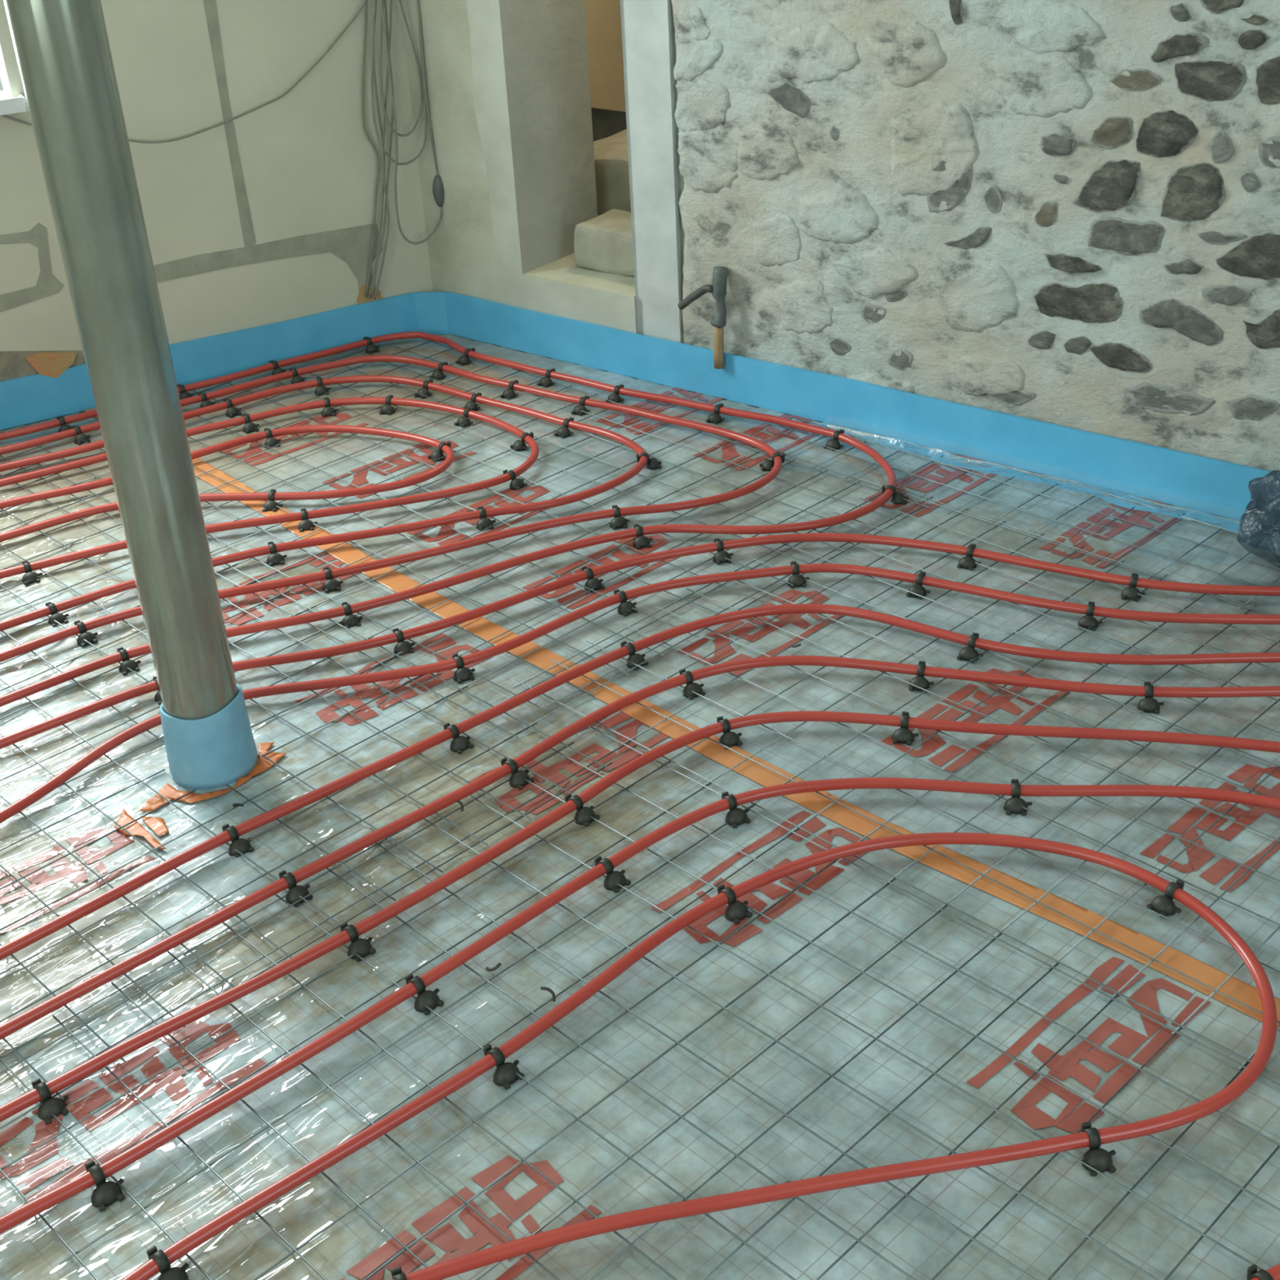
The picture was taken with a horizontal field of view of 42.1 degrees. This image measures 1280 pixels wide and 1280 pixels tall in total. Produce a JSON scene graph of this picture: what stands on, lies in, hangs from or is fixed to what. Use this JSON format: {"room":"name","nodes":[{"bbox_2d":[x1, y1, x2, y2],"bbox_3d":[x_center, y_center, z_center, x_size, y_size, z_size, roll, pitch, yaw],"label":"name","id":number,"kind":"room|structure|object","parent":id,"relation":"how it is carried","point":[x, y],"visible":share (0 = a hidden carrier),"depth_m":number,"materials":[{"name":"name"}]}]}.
{"room":"building under construction","nodes":[
{"label":"building under construction","id":0,"kind":"room"},
{"bbox_2d":[0,0,432,382],"bbox_3d":[-2.991,-1.345,3.680,5.170,2.420,0.294,-18,33,-24],"label":"wall","id":1,"kind":"structure","parent":0,"point":[264,215],"depth_m":4.71,"materials":[{"name":"paint"}]},
{"bbox_2d":[0,77,28,115],"bbox_3d":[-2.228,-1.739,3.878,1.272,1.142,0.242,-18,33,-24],"label":"window sill","id":2,"kind":"structure","parent":1,"relation":"in","point":[9,104],"depth_m":4.32,"materials":[{"name":"white plastic"}]},
{"bbox_2d":[0,291,1271,532],"bbox_3d":[-0.155,-0.348,3.959,7.969,0.136,2.596,2,30,9],"label":"strip","id":3,"kind":"object","parent":1,"relation":"attached to","point":[900,420],"visible":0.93,"depth_m":4.50,"materials":[{"name":"blue plastic"}]},
{"bbox_2d":[4,337,1238,520],"bbox_3d":[-0.540,0.604,2.606,6.272,0.119,7.760,-28,38,-36],"label":"floor","id":4,"kind":"structure","parent":0,"point":[463,337],"depth_m":4.69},
{"bbox_2d":[3,0,238,719],"bbox_3d":[-0.861,-0.807,2.538,0.136,2.420,0.136,-28,38,-36],"label":"steel post","id":5,"kind":"object","parent":4,"relation":"on","point":[62,47],"visible":0.92,"depth_m":2.66,"materials":[{"name":"metal"}]},
{"bbox_2d":[160,683,257,789],"bbox_3d":[-0.806,0.169,3.098,0.163,0.159,0.163,-28,38,-36],"label":"foam sleeve","id":6,"kind":"object","parent":5,"relation":"attached to","point":[215,750],"visible":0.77,"depth_m":3.05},
{"bbox_2d":[0,333,1279,1279],"bbox_3d":[-0.324,0.348,2.894,4.516,0.010,5.615,-28,38,-36],"label":"sheet","id":7,"kind":"object","parent":4,"relation":"on","point":[799,1241],"visible":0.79,"depth_m":2.72,"materials":[{"name":"grey"}]},
{"bbox_2d":[22,560,42,585],"bbox_3d":[-1.411,-0.158,3.850,0.049,0.037,0.063,-17,33,-22],"label":"clip","id":8,"kind":"object","parent":7,"relation":"on","point":[29,575],"visible":1,"depth_m":3.84,"materials":[{"name":"black plastic"}]},
{"bbox_2d":[31,1078,69,1124],"bbox_3d":[-0.846,0.656,2.381,0.049,0.037,0.063,-25,36,-33],"label":"clip","id":9,"kind":"object","parent":7,"relation":"on","point":[57,1106],"visible":1,"depth_m":2.37,"materials":[{"name":"black plastic"}]},
{"bbox_2d":[44,601,69,626],"bbox_3d":[-1.287,-0.060,3.666,0.049,0.037,0.063,-22,35,-30],"label":"clip","id":10,"kind":"object","parent":7,"relation":"on","point":[60,618],"visible":1,"depth_m":3.66,"materials":[{"name":"black plastic"}]},
{"bbox_2d":[74,620,97,647],"bbox_3d":[-1.196,-0.018,3.584,0.049,0.037,0.063,-22,35,-29],"label":"clip","id":11,"kind":"object","parent":7,"relation":"on","point":[89,637],"visible":1,"depth_m":3.57,"materials":[{"name":"black plastic"}]},
{"bbox_2d":[84,1160,124,1212],"bbox_3d":[-0.723,0.730,2.240,0.049,0.037,0.063,-24,36,-32],"label":"clip","id":12,"kind":"object","parent":7,"relation":"on","point":[106,1193],"visible":0.98,"depth_m":2.23,"materials":[{"name":"black plastic"}]},
{"bbox_2d":[116,647,141,675],"bbox_3d":[-1.069,0.041,3.471,0.049,0.037,0.063,-19,34,-26],"label":"clip","id":13,"kind":"object","parent":7,"relation":"on","point":[126,663],"visible":1,"depth_m":3.46,"materials":[{"name":"black plastic"}]},
{"bbox_2d":[113,808,165,848],"bbox_3d":[-0.894,0.341,2.954,0.040,0.007,0.163,-28,38,-36],"label":"flap","id":14,"kind":"object","parent":7,"relation":"on","point":[135,828],"visible":1,"depth_m":2.97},
{"bbox_2d":[140,815,168,836],"bbox_3d":[-0.868,0.328,2.981,0.030,0.004,0.083,-21,34,-28],"label":"flap","id":15,"kind":"object","parent":7,"relation":"on","point":[157,824],"visible":1,"depth_m":2.97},
{"bbox_2d":[146,1245,189,1279],"bbox_3d":[-0.599,0.797,2.111,0.049,0.037,0.063,-28,38,-36],"label":"clip","id":16,"kind":"object","parent":7,"relation":"on","point":[167,1273],"visible":0.95,"depth_m":2.11,"materials":[{"name":"black plastic"}]},
{"bbox_2d":[139,742,285,811],"bbox_3d":[-0.794,0.257,3.093,0.295,0.008,0.112,-28,38,-36],"label":"tape collar","id":17,"kind":"object","parent":7,"relation":"on","point":[169,792],"visible":1,"depth_m":3.06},
{"bbox_2d":[0,424,454,542],"bbox_3d":[-1.701,-0.199,3.938,2.603,0.020,0.533,-17,33,-22],"label":"pipe","id":18,"kind":"object","parent":7,"relation":"on","point":[26,530],"visible":0.88,"depth_m":4.18,"materials":[{"name":"red plastic"}]},
{"bbox_2d":[262,488,283,511],"bbox_3d":[-0.911,-0.346,4.128,0.049,0.037,0.063,0,30,5],"label":"clip","id":19,"kind":"object","parent":18,"relation":"attached to","point":[270,505],"visible":1,"depth_m":4.12,"materials":[{"name":"black plastic"}]},
{"bbox_2d":[222,823,254,857],"bbox_3d":[-0.703,0.347,2.904,0.049,0.037,0.063,-26,37,-34],"label":"clip","id":20,"kind":"object","parent":7,"relation":"on","point":[243,846],"visible":1,"depth_m":2.89,"materials":[{"name":"black plastic"}]},
{"bbox_2d":[241,413,259,433],"bbox_3d":[-1.077,-0.600,4.584,0.049,0.037,0.063,-18,33,-23],"label":"clip","id":21,"kind":"object","parent":7,"relation":"on","point":[249,427],"visible":1,"depth_m":4.57,"materials":[{"name":"black plastic"}]},
{"bbox_2d":[0,397,539,579],"bbox_3d":[-1.635,-0.239,4.002,2.839,0.020,0.788,-16,32,-21],"label":"pipe","id":22,"kind":"object","parent":7,"relation":"on","point":[228,526],"visible":0.8,"depth_m":4.18,"materials":[{"name":"red plastic"}]},
{"bbox_2d":[297,508,317,532],"bbox_3d":[-0.806,-0.292,4.022,0.049,0.037,0.063,-9,30,-10],"label":"clip","id":23,"kind":"object","parent":22,"relation":"attached to","point":[305,524],"visible":1,"depth_m":4.01,"materials":[{"name":"black plastic"}]},
{"bbox_2d":[266,541,287,566],"bbox_3d":[-0.849,-0.203,3.873,0.049,0.037,0.063,-13,31,-16],"label":"clip","id":24,"kind":"object","parent":7,"relation":"on","point":[274,558],"visible":1,"depth_m":3.86,"materials":[{"name":"black plastic"}]},
{"bbox_2d":[278,870,312,906],"bbox_3d":[-0.577,0.411,2.780,0.049,0.037,0.063,-26,37,-34],"label":"clip","id":25,"kind":"object","parent":7,"relation":"on","point":[293,895],"visible":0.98,"depth_m":2.77,"materials":[{"name":"black plastic"}]},
{"bbox_2d":[0,462,612,1128],"bbox_3d":[-1.294,0.131,3.353,2.219,0.007,1.340,25,40,39],"label":"wire mesh","id":26,"kind":"object","parent":7,"relation":"on","point":[74,483],"visible":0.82,"depth_m":3.01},
{"bbox_2d":[0,375,648,631],"bbox_3d":[-1.539,-0.215,3.951,3.084,0.020,1.225,-19,34,-26],"label":"pipe","id":27,"kind":"object","parent":7,"relation":"on","point":[126,585],"visible":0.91,"depth_m":4.08,"materials":[{"name":"red plastic"}]},
{"bbox_2d":[322,566,342,592],"bbox_3d":[-0.695,-0.138,3.745,0.049,0.037,0.063,-12,31,-15],"label":"clip","id":28,"kind":"object","parent":7,"relation":"on","point":[331,584],"visible":1,"depth_m":3.73,"materials":[{"name":"black plastic"}]},
{"bbox_2d":[341,601,363,629],"bbox_3d":[-0.626,-0.056,3.595,0.049,0.037,0.063,-14,32,-18],"label":"clip","id":29,"kind":"object","parent":7,"relation":"on","point":[349,620],"visible":1,"depth_m":3.58,"materials":[{"name":"black plastic"}]},
{"bbox_2d":[339,921,375,961],"bbox_3d":[-0.452,0.477,2.654,0.049,0.037,0.063,-26,37,-34],"label":"clip","id":30,"kind":"object","parent":7,"relation":"on","point":[362,947],"visible":0.94,"depth_m":2.64,"materials":[{"name":"black plastic"}]},
{"bbox_2d":[0,355,782,662],"bbox_3d":[-1.413,-0.250,3.999,3.367,0.020,1.540,-18,33,-24],"label":"pipe","id":31,"kind":"object","parent":7,"relation":"on","point":[60,635],"visible":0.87,"depth_m":3.99,"materials":[{"name":"red plastic"}]},
{"bbox_2d":[392,627,415,655],"bbox_3d":[-0.497,0.002,3.483,0.049,0.037,0.063,-16,32,-20],"label":"clip","id":32,"kind":"object","parent":7,"relation":"on","point":[403,646],"visible":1,"depth_m":3.47,"materials":[{"name":"black plastic"}]},
{"bbox_2d":[404,973,444,1015],"bbox_3d":[-0.330,0.536,2.539,0.049,0.037,0.063,-28,38,-36],"label":"clip","id":33,"kind":"object","parent":7,"relation":"on","point":[430,998],"visible":0.91,"depth_m":2.53,"materials":[{"name":"black plastic"}]},
{"bbox_2d":[427,440,450,462],"bbox_3d":[-0.520,-0.494,4.346,0.063,0.037,0.049,-21,34,-28],"label":"clip","id":34,"kind":"object","parent":7,"relation":"on","point":[436,454],"visible":0.92,"depth_m":4.34,"materials":[{"name":"black plastic"}]},
{"bbox_2d":[0,331,897,706],"bbox_3d":[-1.287,-0.248,3.983,3.590,0.020,1.853,-18,33,-23],"label":"pipe","id":35,"kind":"object","parent":7,"relation":"on","point":[6,699],"visible":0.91,"depth_m":3.86,"materials":[{"name":"red plastic"}]},
{"bbox_2d":[443,722,473,754],"bbox_3d":[-0.345,0.182,3.155,0.049,0.037,0.063,-25,36,-33],"label":"clip","id":36,"kind":"object","parent":7,"relation":"on","point":[459,744],"visible":0.99,"depth_m":3.14,"materials":[{"name":"black plastic"}]},
{"bbox_2d":[452,653,475,683],"bbox_3d":[-0.360,0.055,3.377,0.049,0.037,0.063,-15,32,-19],"label":"clip","id":37,"kind":"object","parent":7,"relation":"on","point":[462,673],"visible":1,"depth_m":3.37,"materials":[{"name":"black plastic"}]},
{"bbox_2d":[453,406,474,426],"bbox_3d":[-0.474,-0.610,4.543,0.049,0.037,0.063,18,36,33],"label":"clip","id":38,"kind":"object","parent":7,"relation":"on","point":[463,421],"visible":1,"depth_m":4.54,"materials":[{"name":"black plastic"}]},
{"bbox_2d":[0,338,931,740],"bbox_3d":[-0.519,-0.403,4.207,2.115,0.007,1.340,25,40,39],"label":"wire mesh","id":39,"kind":"object","parent":7,"relation":"on","point":[4,458],"visible":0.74,"depth_m":4.01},
{"bbox_2d":[475,506,495,530],"bbox_3d":[-0.371,-0.293,3.983,0.049,0.037,0.063,-10,31,-12],"label":"clip","id":40,"kind":"object","parent":7,"relation":"on","point":[484,522],"visible":1,"depth_m":3.97,"materials":[{"name":"black plastic"}]},
{"bbox_2d":[483,1044,524,1089],"bbox_3d":[-0.197,0.610,2.398,0.049,0.037,0.063,-27,38,-35],"label":"clip","id":41,"kind":"object","parent":7,"relation":"on","point":[504,1074],"visible":0.95,"depth_m":2.39,"materials":[{"name":"black plastic"}]},
{"bbox_2d":[502,469,527,490],"bbox_3d":[-0.314,-0.406,4.173,0.063,0.037,0.049,22,38,37],"label":"clip","id":42,"kind":"object","parent":7,"relation":"on","point":[517,484],"visible":1,"depth_m":4.16,"materials":[{"name":"black plastic"}]},
{"bbox_2d":[500,757,533,789],"bbox_3d":[-0.226,0.240,3.043,0.063,0.037,0.049,24,40,39],"label":"clip","id":43,"kind":"object","parent":7,"relation":"on","point":[517,780],"visible":0.95,"depth_m":3.03,"materials":[{"name":"black plastic"}]},
{"bbox_2d":[510,431,533,451],"bbox_3d":[-0.308,-0.523,4.377,0.063,0.037,0.049,-17,33,-23],"label":"clip","id":44,"kind":"object","parent":7,"relation":"on","point":[520,445],"visible":0.93,"depth_m":4.37,"materials":[{"name":"black plastic"}]},
{"bbox_2d":[553,417,573,438],"bbox_3d":[-0.196,-0.569,4.445,0.049,0.037,0.063,19,37,33],"label":"clip","id":45,"kind":"object","parent":7,"relation":"on","point":[563,431],"visible":1,"depth_m":4.44,"materials":[{"name":"black plastic"}]},
{"bbox_2d":[581,566,604,592],"bbox_3d":[-0.106,-0.138,3.687,0.049,0.037,0.063,-19,33,-25],"label":"clip","id":46,"kind":"object","parent":7,"relation":"on","point":[592,582],"visible":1,"depth_m":3.68,"materials":[{"name":"black plastic"}]},
{"bbox_2d":[594,855,631,893],"bbox_3d":[-0.047,0.386,2.772,0.049,0.037,0.063,-28,38,-36],"label":"clip","id":47,"kind":"object","parent":7,"relation":"on","point":[612,877],"visible":0.92,"depth_m":2.76,"materials":[{"name":"black plastic"}]},
{"bbox_2d":[609,505,629,529],"bbox_3d":[-0.050,-0.294,3.953,0.049,0.037,0.063,-8,30,-8],"label":"clip","id":48,"kind":"object","parent":7,"relation":"on","point":[618,522],"visible":1,"depth_m":3.94,"materials":[{"name":"black plastic"}]},
{"bbox_2d":[613,589,638,616],"bbox_3d":[-0.032,-0.084,3.586,0.049,0.037,0.063,-19,33,-25],"label":"clip","id":49,"kind":"object","parent":7,"relation":"on","point":[625,608],"visible":1,"depth_m":3.58,"materials":[{"name":"black plastic"}]},
{"bbox_2d":[620,640,648,670],"bbox_3d":[-0.013,0.028,3.391,0.049,0.037,0.063,-22,35,-29],"label":"clip","id":50,"kind":"object","parent":7,"relation":"on","point":[637,659],"visible":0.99,"depth_m":3.38,"materials":[{"name":"black plastic"}]},
{"bbox_2d":[0,725,1279,1279],"bbox_3d":[0.130,0.730,2.176,1.340,0.007,2.011,-28,38,-36],"label":"wire mesh","id":51,"kind":"object","parent":7,"relation":"on","point":[1170,1147],"visible":0.91,"depth_m":2.39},
{"bbox_2d":[0,777,1279,1234],"bbox_3d":[0.158,0.598,2.372,4.126,0.020,1.266,-9,30,-10],"label":"pipe","id":52,"kind":"object","parent":7,"relation":"on","point":[56,1196],"visible":1,"depth_m":2.69,"materials":[{"name":"red plastic"}]},
{"bbox_2d":[0,711,1279,1122],"bbox_3d":[0.216,0.461,2.606,4.432,0.020,1.211,-11,31,-13],"label":"pipe","id":53,"kind":"object","parent":7,"relation":"on","point":[135,1042],"visible":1,"depth_m":2.91,"materials":[{"name":"red plastic"}]},
{"bbox_2d":[564,793,599,826],"bbox_3d":[-0.103,0.295,2.935,0.063,0.037,0.049,23,39,37],"label":"clip","id":54,"kind":"object","parent":53,"relation":"attached to","point":[582,816],"visible":0.93,"depth_m":2.92,"materials":[{"name":"black plastic"}]},
{"bbox_2d":[0,655,1279,1039],"bbox_3d":[0.024,0.345,2.826,4.388,0.020,0.976,-13,31,-17],"label":"pipe","id":55,"kind":"object","parent":7,"relation":"on","point":[136,960],"visible":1,"depth_m":3.12,"materials":[{"name":"red plastic"}]},
{"bbox_2d":[0,604,1279,959],"bbox_3d":[-0.085,0.271,2.964,4.297,0.020,0.975,-13,31,-17],"label":"pipe","id":56,"kind":"object","parent":7,"relation":"on","point":[134,883],"visible":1,"depth_m":3.25,"materials":[{"name":"red plastic"}]},
{"bbox_2d":[0,563,1279,823],"bbox_3d":[-0.182,0.179,3.134,4.169,0.020,0.951,-12,31,-15],"label":"pipe","id":57,"kind":"object","parent":7,"relation":"on","point":[44,789],"visible":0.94,"depth_m":3.41,"materials":[{"name":"red plastic"}]},
{"bbox_2d":[0,533,1279,749],"bbox_3d":[-0.371,0.089,3.308,4.054,0.020,0.794,-11,31,-13],"label":"pipe","id":58,"kind":"object","parent":7,"relation":"on","point":[28,732],"visible":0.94,"depth_m":3.55,"materials":[{"name":"red plastic"}]},
{"bbox_2d":[632,524,652,549],"bbox_3d":[0.004,-0.242,3.858,0.049,0.037,0.063,-10,31,-12],"label":"clip","id":59,"kind":"object","parent":7,"relation":"on","point":[641,541],"visible":1,"depth_m":3.85,"materials":[{"name":"black plastic"}]},
{"bbox_2d":[635,452,661,469],"bbox_3d":[0.023,-0.460,4.235,0.063,0.037,0.049,-3,30,1],"label":"clip","id":60,"kind":"object","parent":7,"relation":"on","point":[652,463],"visible":0.96,"depth_m":4.22,"materials":[{"name":"black plastic"}]},
{"bbox_2d":[84,408,1279,1030],"bbox_3d":[-0.262,-0.018,3.528,0.134,0.002,4.442,-27,38,-35],"label":"tape","id":61,"kind":"object","parent":7,"relation":"on","point":[1239,990],"visible":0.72,"depth_m":2.91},
{"bbox_2d":[679,668,705,699],"bbox_3d":[0.102,0.084,3.282,0.049,0.037,0.063,-17,33,-22],"label":"clip","id":62,"kind":"object","parent":7,"relation":"on","point":[691,686],"visible":1,"depth_m":3.27,"materials":[{"name":"black plastic"}]},
{"bbox_2d":[121,832,1277,1279],"bbox_3d":[-0.348,0.755,2.150,2.722,0.020,0.749,-16,32,-21],"label":"pipe","id":63,"kind":"object","parent":7,"relation":"on","point":[564,1234],"visible":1,"depth_m":2.24,"materials":[{"name":"red plastic"}]},
{"bbox_2d":[705,403,724,423],"bbox_3d":[0.209,-0.611,4.478,0.049,0.037,0.063,15,35,29],"label":"clip","id":64,"kind":"object","parent":7,"relation":"on","point":[715,418],"visible":1,"depth_m":4.47,"materials":[{"name":"black plastic"}]},
{"bbox_2d":[712,538,733,564],"bbox_3d":[0.186,-0.203,3.772,0.049,0.037,0.063,-9,30,-10],"label":"clip","id":65,"kind":"object","parent":7,"relation":"on","point":[719,557],"visible":1,"depth_m":3.76,"materials":[{"name":"black plastic"}]},
{"bbox_2d":[716,715,742,749],"bbox_3d":[0.167,0.171,3.124,0.049,0.037,0.063,-14,32,-18],"label":"clip","id":66,"kind":"object","parent":7,"relation":"on","point":[729,739],"visible":0.98,"depth_m":3.11,"materials":[{"name":"black plastic"}]},
{"bbox_2d":[716,884,752,924],"bbox_3d":[0.152,0.423,2.689,0.049,0.037,0.063,-22,35,-29],"label":"clip","id":67,"kind":"object","parent":7,"relation":"on","point":[735,911],"visible":0.93,"depth_m":2.68,"materials":[{"name":"black plastic"}]},
{"bbox_2d":[721,791,751,827],"bbox_3d":[0.167,0.294,2.911,0.049,0.037,0.063,-16,32,-21],"label":"clip","id":68,"kind":"object","parent":7,"relation":"on","point":[736,816],"visible":0.98,"depth_m":2.90,"materials":[{"name":"black plastic"}]},
{"bbox_2d":[759,452,785,471],"bbox_3d":[0.334,-0.450,4.187,0.063,0.037,0.049,-6,30,-5],"label":"clip","id":69,"kind":"object","parent":7,"relation":"on","point":[768,464],"visible":0.87,"depth_m":4.18,"materials":[{"name":"black plastic"}]},
{"bbox_2d":[787,561,808,588],"bbox_3d":[0.347,-0.145,3.656,0.049,0.037,0.063,-5,30,-3],"label":"clip","id":70,"kind":"object","parent":7,"relation":"on","point":[797,580],"visible":1,"depth_m":3.64,"materials":[{"name":"black plastic"}]},
{"bbox_2d":[823,429,844,450],"bbox_3d":[0.507,-0.517,4.286,0.049,0.037,0.063,22,38,36],"label":"clip","id":71,"kind":"object","parent":7,"relation":"on","point":[833,443],"visible":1,"depth_m":4.28,"materials":[{"name":"black plastic"}]},
{"bbox_2d":[881,484,908,504],"bbox_3d":[0.612,-0.353,3.991,0.063,0.037,0.049,8,32,19],"label":"clip","id":72,"kind":"object","parent":7,"relation":"on","point":[898,498],"visible":0.91,"depth_m":3.98,"materials":[{"name":"black plastic"}]},
{"bbox_2d":[512,484,1279,1078],"bbox_3d":[0.952,0.212,2.992,1.240,0.007,2.219,-28,38,-36],"label":"wire mesh","id":73,"kind":"object","parent":7,"relation":"on","point":[930,498],"visible":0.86,"depth_m":3.10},
{"bbox_2d":[892,711,919,745],"bbox_3d":[0.497,0.164,3.104,0.049,0.037,0.063,5,31,13],"label":"clip","id":74,"kind":"object","parent":7,"relation":"on","point":[903,735],"visible":1,"depth_m":3.09,"materials":[{"name":"black plastic"}]},
{"bbox_2d":[906,571,930,599],"bbox_3d":[0.605,-0.119,3.586,0.049,0.037,0.063,12,33,25],"label":"clip","id":75,"kind":"object","parent":7,"relation":"on","point":[917,588],"visible":1,"depth_m":3.58,"materials":[{"name":"black plastic"}]},
{"bbox_2d":[908,661,933,692],"bbox_3d":[0.553,0.071,3.260,0.049,0.037,0.063,6,31,16],"label":"clip","id":76,"kind":"object","parent":7,"relation":"on","point":[920,681],"visible":1,"depth_m":3.25,"materials":[{"name":"black plastic"}]},
{"bbox_2d":[956,543,980,570],"bbox_3d":[0.734,-0.185,3.688,0.049,0.037,0.063,12,33,25],"label":"clip","id":77,"kind":"object","parent":7,"relation":"on","point":[966,562],"visible":1,"depth_m":3.68,"materials":[{"name":"black plastic"}]},
{"bbox_2d":[956,632,982,662],"bbox_3d":[0.669,0.014,3.348,0.049,0.037,0.063,14,34,27],"label":"clip","id":78,"kind":"object","parent":7,"relation":"on","point":[968,653],"visible":1,"depth_m":3.34,"materials":[{"name":"black plastic"}]},
{"bbox_2d":[750,417,1279,614],"bbox_3d":[1.390,-0.182,3.639,0.540,0.007,2.634,-28,38,-37],"label":"wire mesh","id":79,"kind":"object","parent":7,"relation":"on","point":[942,484],"visible":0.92,"depth_m":3.87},
{"bbox_2d":[1003,778,1031,815],"bbox_3d":[0.659,0.273,2.899,0.049,0.037,0.063,1,30,8],"label":"clip","id":80,"kind":"object","parent":7,"relation":"on","point":[1013,805],"visible":1,"depth_m":2.89,"materials":[{"name":"black plastic"}]},
{"bbox_2d":[1077,601,1102,631],"bbox_3d":[0.932,-0.051,3.435,0.049,0.037,0.063,9,32,20],"label":"clip","id":81,"kind":"object","parent":7,"relation":"on","point":[1087,620],"visible":1,"depth_m":3.43,"materials":[{"name":"black plastic"}]},
{"bbox_2d":[1080,1121,1115,1176],"bbox_3d":[0.608,0.674,2.208,0.049,0.037,0.063,-8,30,-8],"label":"clip","id":82,"kind":"object","parent":7,"relation":"on","point":[1097,1157],"visible":0.97,"depth_m":2.20,"materials":[{"name":"black plastic"}]},
{"bbox_2d":[1120,573,1145,601],"bbox_3d":[1.050,-0.113,3.532,0.049,0.037,0.063,10,32,21],"label":"clip","id":83,"kind":"object","parent":7,"relation":"on","point":[1128,593],"visible":1,"depth_m":3.52,"materials":[{"name":"black plastic"}]},
{"bbox_2d":[1137,681,1164,714],"bbox_3d":[0.969,0.109,3.155,0.049,0.037,0.063,2,30,9],"label":"clip","id":84,"kind":"object","parent":7,"relation":"on","point":[1147,704],"visible":1,"depth_m":3.15,"materials":[{"name":"black plastic"}]},
{"bbox_2d":[1146,879,1184,918],"bbox_3d":[0.843,0.410,2.644,0.063,0.037,0.049,-22,35,-30],"label":"clip","id":85,"kind":"object","parent":7,"relation":"on","point":[1164,905],"visible":0.98,"depth_m":2.64,"materials":[{"name":"black plastic"}]},
{"bbox_2d":[1236,470,1279,568],"bbox_3d":[1.452,-0.256,3.500,0.299,0.258,0.384,-28,38,-36],"label":"plastic bag","id":86,"kind":"object","parent":7,"relation":"on","point":[1259,532],"visible":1,"depth_m":3.58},
{"bbox_2d":[1246,1264,1273,1279],"bbox_3d":[0.761,0.784,2.002,0.049,0.037,0.063,-18,33,-24],"label":"clip","id":87,"kind":"object","parent":7,"relation":"on","point":[1252,1272],"visible":0.9,"depth_m":2.01,"materials":[{"name":"black plastic"}]},
{"bbox_2d":[400,0,1279,471],"bbox_3d":[1.773,-1.572,3.624,6.554,2.446,1.318,19,37,34],"label":"wall","id":88,"kind":"structure","parent":0,"point":[1066,213],"depth_m":4.02,"materials":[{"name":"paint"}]},
{"bbox_2d":[573,208,634,275],"bbox_3d":[-0.012,-1.160,4.884,0.334,0.142,0.212,19,36,33],"label":"stone step","id":89,"kind":"structure","parent":88,"relation":"on","point":[603,242],"depth_m":4.85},
{"bbox_2d":[593,128,631,216],"bbox_3d":[0.140,-1.398,5.173,0.732,0.255,0.358,19,36,33],"label":"stone step","id":90,"kind":"structure","parent":88,"relation":"on","point":[611,153],"depth_m":5.13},
{"bbox_2d":[677,266,728,368],"bbox_3d":[0.169,-0.875,4.502,0.150,0.281,0.049,10,32,21],"label":"pipe stub","id":91,"kind":"object","parent":88,"relation":"attached to","point":[717,288],"visible":1,"depth_m":4.46,"materials":[{"name":"grey metal"}]},
{"bbox_3d":[-0.663,-1.596,1.340,6.272,0.120,7.760,-28,38,-36],"label":"ceiling","id":92,"kind":"structure","parent":0,"visible":0},
{"bbox_2d":[0,0,367,143],"bbox_3d":[-1.260,-2.133,4.178,1.199,1.710,0.007,-18,33,-24],"label":"cable","id":93,"kind":"object","parent":92,"relation":"hanging from","point":[317,61],"visible":0.75,"depth_m":4.64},
{"bbox_2d":[361,0,379,297],"bbox_3d":[-0.831,-2.038,4.522,0.141,2.259,0.007,-18,33,-24],"label":"cable","id":94,"kind":"object","parent":92,"relation":"hanging from","point":[366,4],"visible":1,"depth_m":4.87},
{"bbox_2d":[368,0,385,298],"bbox_3d":[-0.816,-2.037,4.521,0.151,2.261,0.007,-18,33,-24],"label":"cable","id":95,"kind":"object","parent":92,"relation":"hanging from","point":[374,69],"visible":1,"depth_m":4.90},
{"bbox_2d":[370,0,394,297],"bbox_3d":[-0.799,-2.039,4.519,0.170,2.258,0.007,-18,33,-24],"label":"cable","id":96,"kind":"object","parent":92,"relation":"hanging from","point":[384,1],"visible":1,"depth_m":4.91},
{"bbox_2d":[373,0,392,299],"bbox_3d":[-0.783,-2.037,4.519,0.184,2.263,0.007,-18,33,-24],"label":"cable","id":97,"kind":"object","parent":92,"relation":"hanging from","point":[391,1],"visible":1,"depth_m":4.88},
{"bbox_2d":[370,0,426,164],"bbox_3d":[-0.725,-2.214,4.433,0.189,1.876,0.007,-18,33,-24],"label":"cable","id":98,"kind":"object","parent":92,"relation":"hanging from","point":[374,1],"visible":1,"depth_m":4.79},
{"bbox_2d":[379,0,422,137],"bbox_3d":[-0.727,-2.253,4.422,0.129,1.797,0.007,-18,33,-24],"label":"cable","id":99,"kind":"object","parent":92,"relation":"hanging from","point":[400,1],"visible":1,"depth_m":4.78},
{"bbox_2d":[379,0,444,244],"bbox_3d":[-0.702,-2.116,4.497,0.162,2.112,0.038,-15,32,-19],"label":"cable","id":100,"kind":"object","parent":92,"relation":"hanging from","point":[437,185],"visible":1,"depth_m":4.88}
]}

